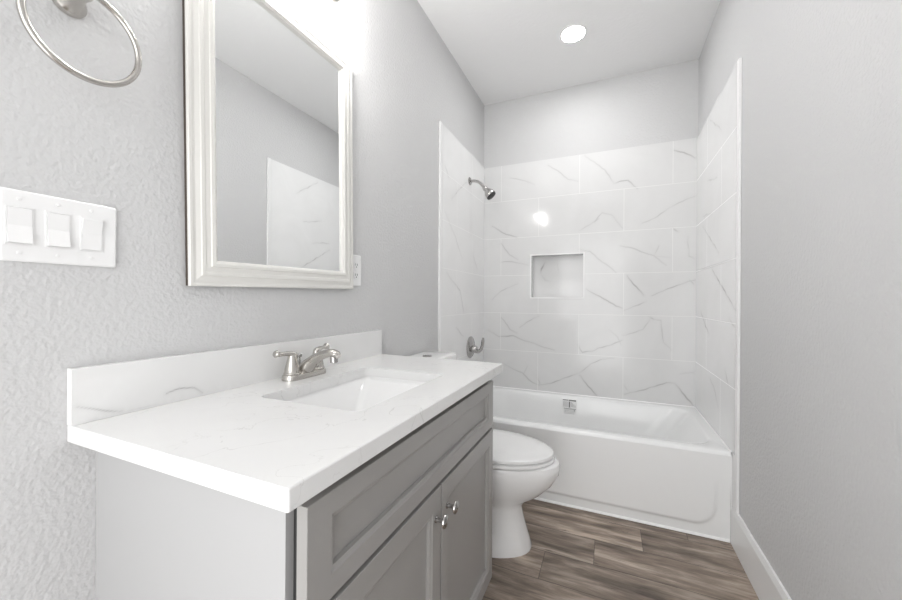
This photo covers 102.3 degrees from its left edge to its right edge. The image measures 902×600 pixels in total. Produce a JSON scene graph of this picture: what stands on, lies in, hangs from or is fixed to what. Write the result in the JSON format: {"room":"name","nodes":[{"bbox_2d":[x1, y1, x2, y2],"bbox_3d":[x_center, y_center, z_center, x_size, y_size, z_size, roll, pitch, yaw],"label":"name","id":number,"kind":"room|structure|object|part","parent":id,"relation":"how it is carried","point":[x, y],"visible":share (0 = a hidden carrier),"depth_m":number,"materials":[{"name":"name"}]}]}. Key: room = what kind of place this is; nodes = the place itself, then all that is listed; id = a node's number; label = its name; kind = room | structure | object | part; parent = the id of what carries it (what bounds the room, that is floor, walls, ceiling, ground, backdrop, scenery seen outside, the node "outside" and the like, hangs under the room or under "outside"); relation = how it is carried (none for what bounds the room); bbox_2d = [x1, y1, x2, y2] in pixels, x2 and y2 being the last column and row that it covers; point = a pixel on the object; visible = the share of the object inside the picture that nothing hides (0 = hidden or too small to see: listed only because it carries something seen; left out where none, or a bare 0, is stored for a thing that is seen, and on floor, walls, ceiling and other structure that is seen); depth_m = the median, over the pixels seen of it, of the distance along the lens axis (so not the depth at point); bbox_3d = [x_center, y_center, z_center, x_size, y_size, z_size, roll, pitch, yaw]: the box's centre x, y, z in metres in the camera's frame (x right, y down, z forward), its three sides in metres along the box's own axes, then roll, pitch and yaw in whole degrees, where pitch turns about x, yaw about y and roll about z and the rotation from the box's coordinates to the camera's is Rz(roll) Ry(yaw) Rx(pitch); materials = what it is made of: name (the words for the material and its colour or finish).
{"room":"bathroom","nodes":[
{"label":"bathroom","id":0,"kind":"room"},
{"bbox_2d":[0,0,483,599],"bbox_3d":[-0.466,-0.254,1.496,0.100,2.787,3.671,0,0,24],"label":"wall","id":1,"kind":"structure","parent":0,"point":[64,135],"depth_m":0.82,"materials":[{"name":"grey paint"}]},
{"bbox_2d":[0,187,115,267],"bbox_3d":[-0.749,-0.133,0.703,0.013,0.128,0.164,0,0,24],"label":"light switch","id":2,"kind":"object","parent":1,"relation":"attached to","point":[34,227],"visible":1,"depth_m":0.69,"materials":[{"name":"white plastic"}]},
{"bbox_2d":[15,0,141,87],"bbox_3d":[-0.715,-0.514,0.700,0.073,0.194,0.180,0,0,24],"label":"towel ring","id":3,"kind":"object","parent":1,"relation":"attached to","point":[77,9],"visible":1,"depth_m":0.70,"materials":[{"name":"silver metal"}]},
{"bbox_3d":[-0.716,-0.584,0.697,0.073,0.054,0.054,0,0,24],"label":"post","id":4,"kind":"part","parent":3,"relation":"part of","materials":[{"name":"silver metal"}]},
{"bbox_2d":[67,330,381,425],"bbox_3d":[-0.536,0.191,1.190,0.019,0.111,1.049,0,0,24],"label":"backsplash","id":5,"kind":"structure","parent":1,"relation":"attached to","point":[101,391],"depth_m":0.89,"materials":[{"name":"stone"}]},
{"bbox_2d":[182,0,352,288],"bbox_3d":[-0.528,-0.498,1.186,0.027,0.916,0.630,0,1,24],"label":"framed mirror","id":6,"kind":"object","parent":1,"relation":"attached to","point":[267,97],"visible":1,"depth_m":1.10,"materials":[{"name":"white paint"}]},
{"bbox_2d":[215,0,340,270],"bbox_3d":[-0.529,-0.498,1.187,0.003,0.781,0.495,0,1,24],"label":"mirror glass","id":7,"kind":"object","parent":6,"relation":"attached to","point":[278,91],"depth_m":1.13,"materials":[{"name":"silver mirror"}]},
{"bbox_2d":[353,255,360,285],"bbox_3d":[-0.398,-0.124,1.517,0.008,0.128,0.070,0,0,24],"label":"wall outlet","id":8,"kind":"object","parent":1,"relation":"attached to","point":[356,258],"visible":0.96,"depth_m":1.52,"materials":[{"name":"white plastic"}]},
{"bbox_2d":[354,262,358,268],"bbox_3d":[-0.395,-0.145,1.516,0.002,0.029,0.032,0,0,24],"label":"receptacle","id":9,"kind":"object","parent":8,"relation":"attached to","point":[356,264],"depth_m":1.52,"materials":[{"name":"grey plastic"}]},
{"bbox_2d":[354,272,358,278],"bbox_3d":[-0.395,-0.103,1.516,0.002,0.029,0.032,0,0,24],"label":"receptacle","id":10,"kind":"object","parent":8,"relation":"attached to","point":[356,274],"depth_m":1.52,"materials":[{"name":"grey plastic"}]},
{"bbox_2d":[417,0,719,104],"bbox_3d":[0.288,-1.668,1.172,1.724,0.050,3.671,0,0,24],"label":"ceiling","id":11,"kind":"structure","parent":0,"point":[506,50],"depth_m":2.28,"materials":[{"name":"white paint"}]},
{"bbox_2d":[560,24,586,42],"bbox_3d":[0.752,-1.637,2.235,0.160,0.006,0.160,0,0,24],"label":"recessed light","id":12,"kind":"object","parent":11,"relation":"in","point":[572,33],"visible":1,"depth_m":2.23,"materials":[{"name":"white paint"}]},
{"bbox_2d":[484,59,698,167],"bbox_3d":[0.991,-0.245,2.809,1.524,2.787,0.100,0,0,24],"label":"wall","id":13,"kind":"structure","parent":0,"point":[660,104],"depth_m":2.72,"materials":[{"name":"grey paint"}]},
{"bbox_2d":[438,57,741,513],"bbox_3d":[0.810,0.019,2.397,1.523,2.250,0.970,0,0,24],"label":"tile surround","id":14,"kind":"object","parent":13,"relation":"attached to","point":[616,273],"visible":0.93,"depth_m":2.62,"materials":[{"name":"tile"}]},
{"bbox_3d":[-0.071,0.014,2.265,0.012,2.250,0.026,0,0,24],"label":"edge trim","id":15,"kind":"part","parent":14,"relation":"part of","materials":[{"name":"white tile"}]},
{"bbox_3d":[0.104,-0.197,2.667,0.010,1.820,0.849,0,0,24],"label":"panel","id":16,"kind":"part","parent":14,"relation":"part of","materials":[{"name":"tile"}]},
{"bbox_2d":[466,336,483,357],"bbox_3d":[0.199,0.359,2.737,0.115,0.164,0.164,0,0,24],"label":"shower valve","id":17,"kind":"object","parent":14,"relation":"attached to","point":[471,348],"visible":1,"depth_m":2.72,"materials":[{"name":"silver metal"}]},
{"bbox_3d":[0.212,0.341,2.725,0.080,0.120,0.042,0,0,24],"label":"lever","id":18,"kind":"part","parent":17,"relation":"part of","materials":[{"name":"silver metal"}]},
{"bbox_2d":[468,177,495,199],"bbox_3d":[0.231,-0.829,2.686,0.202,0.183,0.080,0,0,24],"label":"shower","id":19,"kind":"object","parent":14,"relation":"attached to","point":[489,193],"visible":1,"depth_m":2.66,"materials":[{"name":"silver metal"}]},
{"bbox_3d":[0.198,-0.859,2.700,0.127,0.083,0.021,0,0,24],"label":"shower arm","id":20,"kind":"part","parent":19,"relation":"part of","materials":[{"name":"silver metal"}]},
{"bbox_3d":[0.819,-0.187,2.818,0.408,0.350,0.002,0,0,24],"label":"niche trim","id":21,"kind":"part","parent":14,"relation":"part of","materials":[{"name":"white tile"}]},
{"bbox_3d":[0.969,-0.192,2.759,1.504,1.820,0.010,0,0,24],"label":"panel","id":22,"kind":"part","parent":14,"relation":"part of","materials":[{"name":"tile"}]},
{"bbox_3d":[1.492,-0.189,2.063,0.010,1.820,0.849,0,0,24],"label":"panel","id":23,"kind":"part","parent":14,"relation":"part of","materials":[{"name":"tile"}]},
{"bbox_3d":[1.324,-0.065,1.683,0.012,2.074,0.070,0,0,24],"label":"edge trim","id":24,"kind":"part","parent":14,"relation":"part of","materials":[{"name":"white paint"}]},
{"bbox_2d":[482,499,758,599],"bbox_3d":[0.270,1.169,1.172,1.724,0.050,3.671,0,0,24],"label":"floor","id":25,"kind":"structure","parent":0,"point":[574,554],"depth_m":1.57,"materials":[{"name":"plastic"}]},
{"bbox_2d":[95,380,492,599],"bbox_3d":[-0.275,0.711,1.066,0.603,0.860,0.944,0,0,24],"label":"vanity cabinet","id":26,"kind":"object","parent":25,"relation":"on","point":[413,521],"visible":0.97,"depth_m":0.70,"materials":[{"name":"grey wood"}]},
{"bbox_3d":[-0.491,0.709,0.654,0.536,0.860,0.016,0,0,24],"label":"panel","id":27,"kind":"part","parent":26,"relation":"part of","materials":[{"name":"grey laminate"}]},
{"bbox_2d":[67,354,501,512],"bbox_3d":[-0.275,0.264,1.076,0.589,0.032,1.049,0,0,24],"label":"countertop","id":28,"kind":"structure","parent":26,"relation":"on","point":[251,443],"depth_m":0.69,"materials":[{"name":"stone"}]},
{"bbox_2d":[273,343,340,381],"bbox_3d":[-0.421,0.199,1.151,0.171,0.098,0.228,0,0,24],"label":"faucet","id":29,"kind":"object","parent":28,"relation":"on","point":[312,366],"visible":1,"depth_m":1.12,"materials":[{"name":"silver metal"}]},
{"bbox_3d":[-0.502,0.168,1.106,0.025,0.036,0.080,0,0,33],"label":"lever","id":30,"kind":"part","parent":29,"relation":"part of","materials":[{"name":"silver metal"}]},
{"bbox_3d":[-0.492,0.196,1.125,0.049,0.066,0.049,0,0,24],"label":"handle","id":31,"kind":"part","parent":29,"relation":"part of","materials":[{"name":"silver metal"}]},
{"bbox_3d":[-0.472,0.237,1.173,0.056,0.018,0.164,0,0,24],"label":"plate","id":32,"kind":"part","parent":29,"relation":"part of","materials":[{"name":"silver metal"}]},
{"bbox_3d":[-0.451,0.196,1.221,0.049,0.066,0.049,0,0,24],"label":"handle","id":33,"kind":"part","parent":29,"relation":"part of","materials":[{"name":"silver metal"}]},
{"bbox_3d":[-0.418,0.200,1.150,0.164,0.097,0.062,0,0,24],"label":"spout","id":34,"kind":"part","parent":29,"relation":"part of","materials":[{"name":"silver metal"}]},
{"bbox_3d":[-0.443,0.168,1.242,0.025,0.036,0.080,0,0,14],"label":"lever","id":35,"kind":"part","parent":29,"relation":"part of","materials":[{"name":"silver metal"}]},
{"bbox_2d":[286,376,425,411],"bbox_3d":[-0.259,0.348,1.073,0.357,0.134,0.497,0,0,24],"label":"sink","id":36,"kind":"object","parent":28,"relation":"in","point":[362,393],"visible":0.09,"depth_m":1.25,"materials":[{"name":"white ceramic"}]},
{"bbox_3d":[-0.130,0.772,0.750,0.020,0.567,0.466,0,0,24],"label":"door","id":37,"kind":"part","parent":26,"relation":"part of","materials":[{"name":"grey paint"}]},
{"bbox_3d":[-0.035,0.392,0.964,0.020,0.172,0.933,0,0,24],"label":"drawer","id":38,"kind":"part","parent":26,"relation":"part of","materials":[{"name":"grey paint"}]},
{"bbox_3d":[-0.135,0.772,0.753,0.005,0.443,0.350,0,0,24],"label":"panel","id":39,"kind":"part","parent":26,"relation":"part of","materials":[{"name":"grey paint"}]},
{"bbox_3d":[-0.040,0.392,0.967,0.005,0.076,0.809,0,0,24],"label":"panel","id":40,"kind":"part","parent":26,"relation":"part of","materials":[{"name":"grey paint"}]},
{"bbox_3d":[-0.024,0.562,0.925,0.032,0.034,0.034,0,0,24],"label":"knob","id":41,"kind":"part","parent":26,"relation":"part of","materials":[{"name":"silver metal"}]},
{"bbox_3d":[0.004,0.562,0.989,0.032,0.034,0.034,0,0,24],"label":"knob","id":42,"kind":"part","parent":26,"relation":"part of","materials":[{"name":"silver metal"}]},
{"bbox_3d":[0.058,0.773,1.181,0.020,0.567,0.460,0,0,24],"label":"door","id":43,"kind":"part","parent":26,"relation":"part of","materials":[{"name":"grey paint"}]},
{"bbox_3d":[0.052,0.773,1.183,0.005,0.443,0.356,0,0,24],"label":"panel","id":44,"kind":"part","parent":26,"relation":"part of","materials":[{"name":"grey paint"}]},
{"bbox_2d":[411,351,559,557],"bbox_3d":[0.135,0.715,1.775,0.770,0.856,0.406,0,0,24],"label":"toilet","id":45,"kind":"object","parent":25,"relation":"on","point":[525,467],"visible":0.34,"depth_m":1.61,"materials":[{"name":"white ceramic"}]},
{"bbox_3d":[-0.124,0.312,1.889,0.200,0.042,0.406,0,0,24],"label":"tank lid","id":46,"kind":"part","parent":45,"relation":"part of","materials":[{"name":"white ceramic"}]},
{"bbox_3d":[0.224,0.692,1.736,0.519,0.027,0.372,0,0,24],"label":"seat lid","id":47,"kind":"part","parent":45,"relation":"part of","materials":[{"name":"white plastic"}]},
{"bbox_3d":[0.230,0.716,1.733,0.512,0.016,0.372,0,0,24],"label":"seat","id":48,"kind":"part","parent":45,"relation":"part of","materials":[{"name":"white plastic"}]},
{"bbox_3d":[0.173,0.934,1.758,0.685,0.418,0.380,0,0,24],"label":"bowl","id":49,"kind":"part","parent":45,"relation":"part of","materials":[{"name":"white ceramic"}]},
{"bbox_2d":[491,386,731,542],"bbox_3d":[0.799,0.931,2.384,1.504,0.432,0.807,0,0,24],"label":"bathtub","id":50,"kind":"object","parent":25,"relation":"on","point":[662,465],"visible":0.64,"depth_m":1.95,"materials":[{"name":"white ceramic"}]},
{"bbox_2d":[563,401,574,413],"bbox_3d":[0.883,0.804,2.711,0.088,0.086,0.014,0,0,24],"label":"print","id":51,"kind":"object","parent":50,"relation":"attached to","point":[568,406],"depth_m":2.71,"materials":[{"name":"grey"}]},
{"bbox_2d":[698,0,901,599],"bbox_3d":[1.024,-0.245,0.848,0.100,2.787,3.671,0,0,24],"label":"wall","id":52,"kind":"structure","parent":0,"point":[820,484],"depth_m":1.03,"materials":[{"name":"grey paint"}]},
{"bbox_2d":[731,506,791,599],"bbox_3d":[0.805,1.058,0.506,0.014,0.178,2.636,0,0,24],"label":"baseboard","id":53,"kind":"structure","parent":52,"relation":"attached to","point":[764,580],"depth_m":1.44,"materials":[{"name":"white paint"}]}
]}

